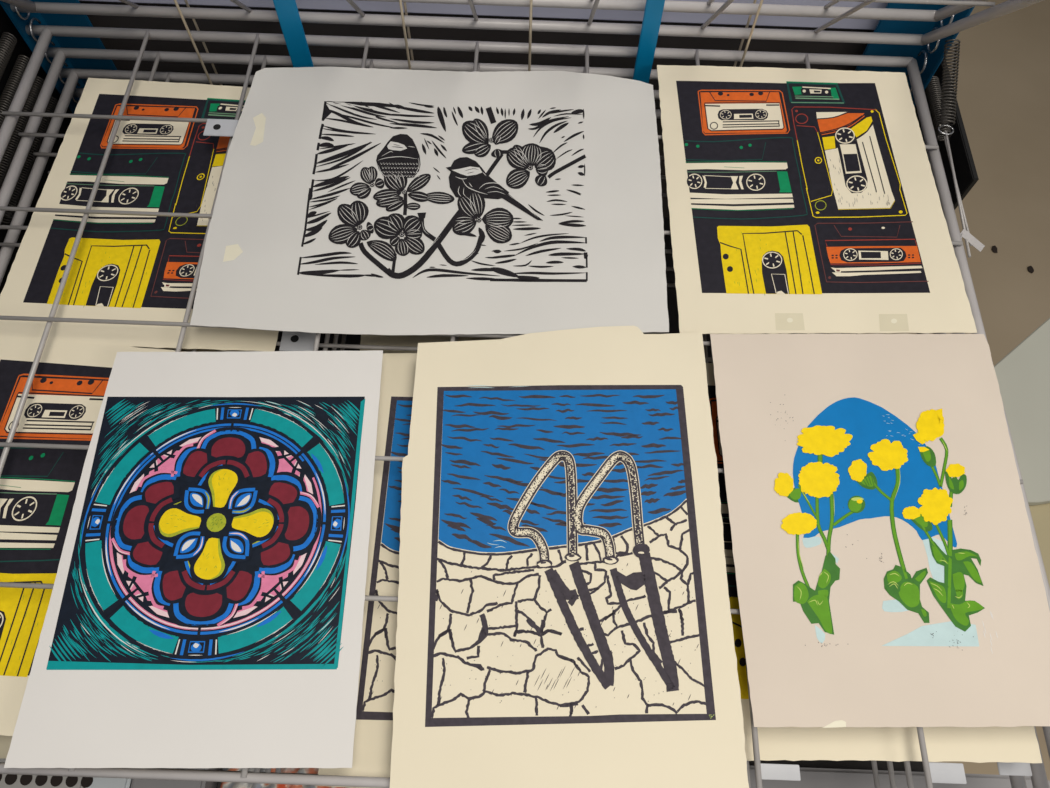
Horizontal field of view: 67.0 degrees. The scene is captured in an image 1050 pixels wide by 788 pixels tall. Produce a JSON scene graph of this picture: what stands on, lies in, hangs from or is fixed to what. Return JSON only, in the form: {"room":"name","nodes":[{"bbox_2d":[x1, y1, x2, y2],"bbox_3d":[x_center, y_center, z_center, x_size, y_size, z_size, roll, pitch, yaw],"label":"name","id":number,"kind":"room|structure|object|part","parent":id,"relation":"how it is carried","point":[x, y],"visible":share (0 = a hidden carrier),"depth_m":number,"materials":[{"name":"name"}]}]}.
{"room":"print shop","nodes":[
{"label":"print shop","id":0,"kind":"room"},
{"bbox_2d":[863,0,1049,780],"bbox_3d":[0.083,0.457,1.519,6.200,0.050,5.500,2,64,0],"label":"floor","id":1,"kind":"structure","parent":0,"point":[1003,95],"depth_m":2.00,"materials":[{"name":"plastic"}]},
{"bbox_2d":[79,0,886,217],"bbox_3d":[-0.117,-0.425,1.079,1.092,1.500,0.218,2,64,0],"label":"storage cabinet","id":2,"kind":"object","parent":1,"relation":"on","point":[330,6],"visible":0.08,"depth_m":0.89,"materials":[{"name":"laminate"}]},
{"bbox_2d":[0,0,1049,787],"bbox_3d":[-0.068,0.044,0.832,1.019,1.540,0.826,2,64,0],"label":"drying rack","id":3,"kind":"object","parent":1,"relation":"on","point":[50,49],"visible":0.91,"depth_m":0.80,"materials":[{"name":"metal"}]},
{"bbox_2d":[0,735,11,757],"bbox_3d":[-0.278,0.197,0.604,0.380,0.001,0.155,2,64,0],"label":"blank sheet","id":4,"kind":"object","parent":3,"relation":"on","point":[5,741],"visible":0.02,"depth_m":0.57,"materials":[{"name":"paper"}]},
{"bbox_3d":[-0.501,-0.306,0.468,0.010,0.692,0.010,2,104,0],"label":"rail","id":5,"kind":"part","parent":3,"relation":"part of","materials":[{"name":"metal"}]},
{"bbox_3d":[-0.509,-0.068,0.679,0.010,0.010,0.692,2,64,0],"label":"rail","id":6,"kind":"part","parent":3,"relation":"part of","materials":[{"name":"metal"}]},
{"bbox_3d":[-0.510,-0.056,0.704,0.010,0.010,0.692,2,64,0],"label":"rail","id":7,"kind":"part","parent":3,"relation":"part of","materials":[{"name":"metal"}]},
{"bbox_3d":[-0.571,0.031,1.118,0.012,1.021,0.581,2,64,0],"label":"panel","id":8,"kind":"part","parent":3,"relation":"part of","materials":[{"name":"beige paper"}]},
{"bbox_3d":[-0.510,-0.044,0.729,0.010,0.010,0.692,2,64,0],"label":"rail","id":9,"kind":"part","parent":3,"relation":"part of","materials":[{"name":"metal"}]},
{"bbox_2d":[0,758,92,787],"bbox_3d":[-0.447,0.337,0.706,0.148,0.044,0.118,2,64,0],"label":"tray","id":10,"kind":"object","parent":3,"relation":"on","point":[6,780],"visible":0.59,"depth_m":0.68,"materials":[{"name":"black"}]},
{"bbox_3d":[-0.498,-0.324,1.024,0.049,1.500,0.004,2,64,0],"label":"corner post","id":11,"kind":"part","parent":3,"relation":"part of","materials":[{"name":"metal"}]},
{"bbox_2d":[0,337,174,735],"bbox_3d":[-0.350,0.099,0.618,0.258,0.002,0.318,3,64,0],"label":"print","id":12,"kind":"object","parent":3,"relation":"attached to","point":[39,486],"visible":0.29,"depth_m":0.63,"materials":[{"name":"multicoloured paper"}]},
{"bbox_2d":[87,777,131,787],"bbox_3d":[-0.361,0.342,0.705,0.038,0.044,0.152,2,64,0],"label":"cardboard box","id":13,"kind":"object","parent":3,"relation":"on","point":[97,782],"visible":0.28,"depth_m":0.68,"materials":[{"name":"white cardboard"}]},
{"bbox_2d":[0,78,278,350],"bbox_3d":[-0.335,-0.180,0.753,0.258,0.002,0.318,2,64,0],"label":"print","id":14,"kind":"object","parent":3,"relation":"attached to","point":[124,267],"visible":0.66,"depth_m":0.74,"materials":[{"name":"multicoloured paper"}]},
{"bbox_3d":[-0.071,0.296,0.604,0.902,0.006,0.006,2,64,0],"label":"rail","id":15,"kind":"part","parent":3,"relation":"part of","materials":[{"name":"metal"}]},
{"bbox_2d":[131,768,219,787],"bbox_3d":[-0.309,0.344,0.705,0.064,0.044,0.152,2,64,0],"label":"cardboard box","id":16,"kind":"object","parent":3,"relation":"on","point":[136,783],"visible":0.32,"depth_m":0.68,"materials":[{"name":"white cardboard"}]},
{"bbox_2d":[138,347,246,351],"bbox_3d":[-0.385,-0.022,0.708,0.320,0.001,0.131,2,64,0],"label":"blank sheet","id":17,"kind":"object","parent":3,"relation":"on","point":[182,350],"visible":0.02,"depth_m":0.72,"materials":[{"name":"beige paper"}]},
{"bbox_2d":[4,350,382,767],"bbox_3d":[-0.228,0.104,0.586,0.232,0.002,0.317,-1,64,-1],"label":"print","id":18,"kind":"object","parent":3,"relation":"on","point":[206,606],"visible":1,"depth_m":0.57,"materials":[{"name":"paper"}]},
{"bbox_3d":[-0.070,0.260,0.529,0.902,0.006,0.006,2,64,0],"label":"rail","id":19,"kind":"part","parent":3,"relation":"part of","materials":[{"name":"metal"}]},
{"bbox_3d":[-0.071,0.284,0.579,0.902,0.006,0.006,2,64,0],"label":"rail","id":20,"kind":"part","parent":3,"relation":"part of","materials":[{"name":"metal"}]},
{"bbox_3d":[-0.070,0.272,0.554,0.902,0.006,0.006,2,64,0],"label":"rail","id":21,"kind":"part","parent":3,"relation":"part of","materials":[{"name":"metal"}]},
{"bbox_2d":[220,768,347,787],"bbox_3d":[-0.187,0.359,0.692,0.177,0.055,0.118,2,64,0],"label":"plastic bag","id":22,"kind":"object","parent":3,"relation":"on","point":[283,770],"visible":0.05,"depth_m":0.69,"materials":[{"name":"plastic"}]},
{"bbox_3d":[-0.059,-0.351,0.854,0.924,0.010,0.010,2,64,0],"label":"rail","id":23,"kind":"part","parent":3,"relation":"part of","materials":[{"name":"metal"}]},
{"bbox_3d":[-0.059,-0.339,0.879,0.924,0.010,0.010,2,64,0],"label":"rail","id":24,"kind":"part","parent":3,"relation":"part of","materials":[{"name":"metal"}]},
{"bbox_3d":[-0.059,-0.327,0.904,0.924,0.010,0.010,2,64,0],"label":"rail","id":25,"kind":"part","parent":3,"relation":"part of","materials":[{"name":"metal"}]},
{"bbox_2d":[318,353,416,787],"bbox_3d":[-0.020,0.113,0.617,0.248,0.003,0.358,2,64,0],"label":"print","id":26,"kind":"object","parent":3,"relation":"on","point":[373,735],"visible":0.03,"depth_m":0.60,"materials":[{"name":"beige paper"}]},
{"bbox_2d":[190,67,668,334],"bbox_3d":[-0.077,-0.187,0.728,0.411,0.003,0.312,1,64,-1],"label":"print","id":27,"kind":"object","parent":3,"relation":"on","point":[357,201],"visible":1,"depth_m":0.72,"materials":[{"name":"paper"}]},
{"bbox_2d":[360,335,503,352],"bbox_3d":[-0.061,0.017,0.694,0.185,0.001,0.164,2,64,0],"label":"blank sheet","id":28,"kind":"object","parent":3,"relation":"on","point":[384,340],"visible":0.03,"depth_m":0.72,"materials":[{"name":"beige paper"}]},
{"bbox_3d":[-0.058,-0.376,0.803,0.924,0.010,0.010,2,104,0],"label":"rail","id":29,"kind":"part","parent":3,"relation":"part of","materials":[{"name":"metal"}]},
{"bbox_3d":[-0.058,-0.363,0.829,0.924,0.010,0.010,2,64,0],"label":"rail","id":30,"kind":"part","parent":3,"relation":"part of","materials":[{"name":"metal"}]},
{"bbox_2d":[390,326,748,787],"bbox_3d":[0.027,0.102,0.588,0.248,0.003,0.358,0,64,-1],"label":"print","id":31,"kind":"object","parent":3,"relation":"on","point":[564,620],"visible":1,"depth_m":0.57,"materials":[{"name":"beige paper"}]},
{"bbox_3d":[-0.057,-0.388,0.778,0.924,0.010,0.010,2,104,0],"label":"rail","id":32,"kind":"part","parent":3,"relation":"part of","materials":[{"name":"metal"}]},
{"bbox_2d":[657,65,976,333],"bbox_3d":[0.258,-0.190,0.737,0.258,0.002,0.318,0,64,-1],"label":"print","id":33,"kind":"object","parent":3,"relation":"attached to","point":[804,201],"visible":1,"depth_m":0.73,"materials":[{"name":"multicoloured paper"}]},
{"bbox_2d":[706,363,1041,762],"bbox_3d":[0.239,0.117,0.620,0.258,0.002,0.318,1,64,0],"label":"print","id":34,"kind":"object","parent":3,"relation":"attached to","point":[1020,744],"visible":0.05,"depth_m":0.56,"materials":[{"name":"beige paper"}]},
{"bbox_2d":[710,334,1049,727],"bbox_3d":[0.271,0.087,0.602,0.236,0.002,0.307,0,64,-1],"label":"print","id":35,"kind":"object","parent":3,"relation":"on","point":[888,572],"visible":1,"depth_m":0.59,"materials":[{"name":"paper"}]},
{"bbox_2d":[749,766,1049,787],"bbox_3d":[0.287,0.387,0.694,0.347,0.044,0.106,2,64,0],"label":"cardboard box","id":36,"kind":"object","parent":3,"relation":"on","point":[810,777],"visible":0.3,"depth_m":0.69,"materials":[{"name":"white cardboard"}]},
{"bbox_3d":[0.394,-0.291,1.024,0.059,1.500,0.004,2,64,0],"label":"corner post","id":37,"kind":"part","parent":3,"relation":"part of","materials":[{"name":"metal"}]},
{"bbox_3d":[0.445,-0.094,1.247,0.006,0.929,0.183,2,64,0],"label":"panel","id":38,"kind":"part","parent":3,"relation":"part of","materials":[{"name":"beige paper"}]},
{"bbox_3d":[0.430,-0.204,0.789,0.002,0.004,0.136,2,64,0],"label":"pull rod","id":39,"kind":"part","parent":3,"relation":"part of","materials":[{"name":"metal"}]},
{"bbox_3d":[0.414,-0.194,0.760,0.003,0.014,0.142,2,64,0],"label":"pull rod","id":40,"kind":"part","parent":3,"relation":"part of","materials":[{"name":"metal"}]},
{"bbox_3d":[0.401,-0.285,0.443,0.010,0.692,0.010,2,104,0],"label":"rail","id":41,"kind":"part","parent":3,"relation":"part of","materials":[{"name":"metal"}]},
{"bbox_3d":[0.391,0.001,0.754,0.010,0.010,0.692,2,64,0],"label":"rail","id":42,"kind":"part","parent":3,"relation":"part of","materials":[{"name":"metal"}]},
{"bbox_3d":[0.392,-0.035,0.679,0.010,0.010,0.692,2,64,0],"label":"rail","id":43,"kind":"part","parent":3,"relation":"part of","materials":[{"name":"metal"}]},
{"bbox_3d":[0.401,-0.273,0.468,0.010,0.692,0.010,2,104,0],"label":"rail","id":44,"kind":"part","parent":3,"relation":"part of","materials":[{"name":"metal"}]},
{"bbox_3d":[0.391,-0.011,0.729,0.010,0.010,0.692,2,64,0],"label":"rail","id":45,"kind":"part","parent":3,"relation":"part of","materials":[{"name":"metal"}]},
{"bbox_3d":[0.392,-0.023,0.704,0.010,0.010,0.692,2,64,0],"label":"rail","id":46,"kind":"part","parent":3,"relation":"part of","materials":[{"name":"metal"}]},
{"bbox_2d":[991,245,997,252],"bbox_3d":[1.120,-0.345,1.892,0.015,0.006,0.021,2,64,0],"label":"hole","id":47,"kind":"object","parent":1,"relation":"on","point":[994,248],"depth_m":1.89,"materials":[{"name":"brown"}]},
{"bbox_2d":[1028,266,1033,272],"bbox_3d":[1.191,-0.293,1.868,0.014,0.007,0.021,2,64,0],"label":"hole","id":48,"kind":"object","parent":1,"relation":"on","point":[1030,268],"depth_m":1.86,"materials":[{"name":"brown"}]},
{"bbox_2d":[1029,503,1049,586],"bbox_3d":[0.751,0.287,1.286,0.425,0.537,0.319,2,64,0],"label":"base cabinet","id":49,"kind":"object","parent":1,"relation":"on","point":[1040,513],"visible":0.02,"depth_m":1.04,"materials":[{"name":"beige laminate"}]},
{"bbox_2d":[994,318,1049,504],"bbox_3d":[0.738,0.048,1.093,0.338,0.016,0.236,-35,70,-16],"label":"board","id":50,"kind":"object","parent":49,"relation":"on","point":[1023,375],"visible":0.35,"depth_m":1.10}
]}

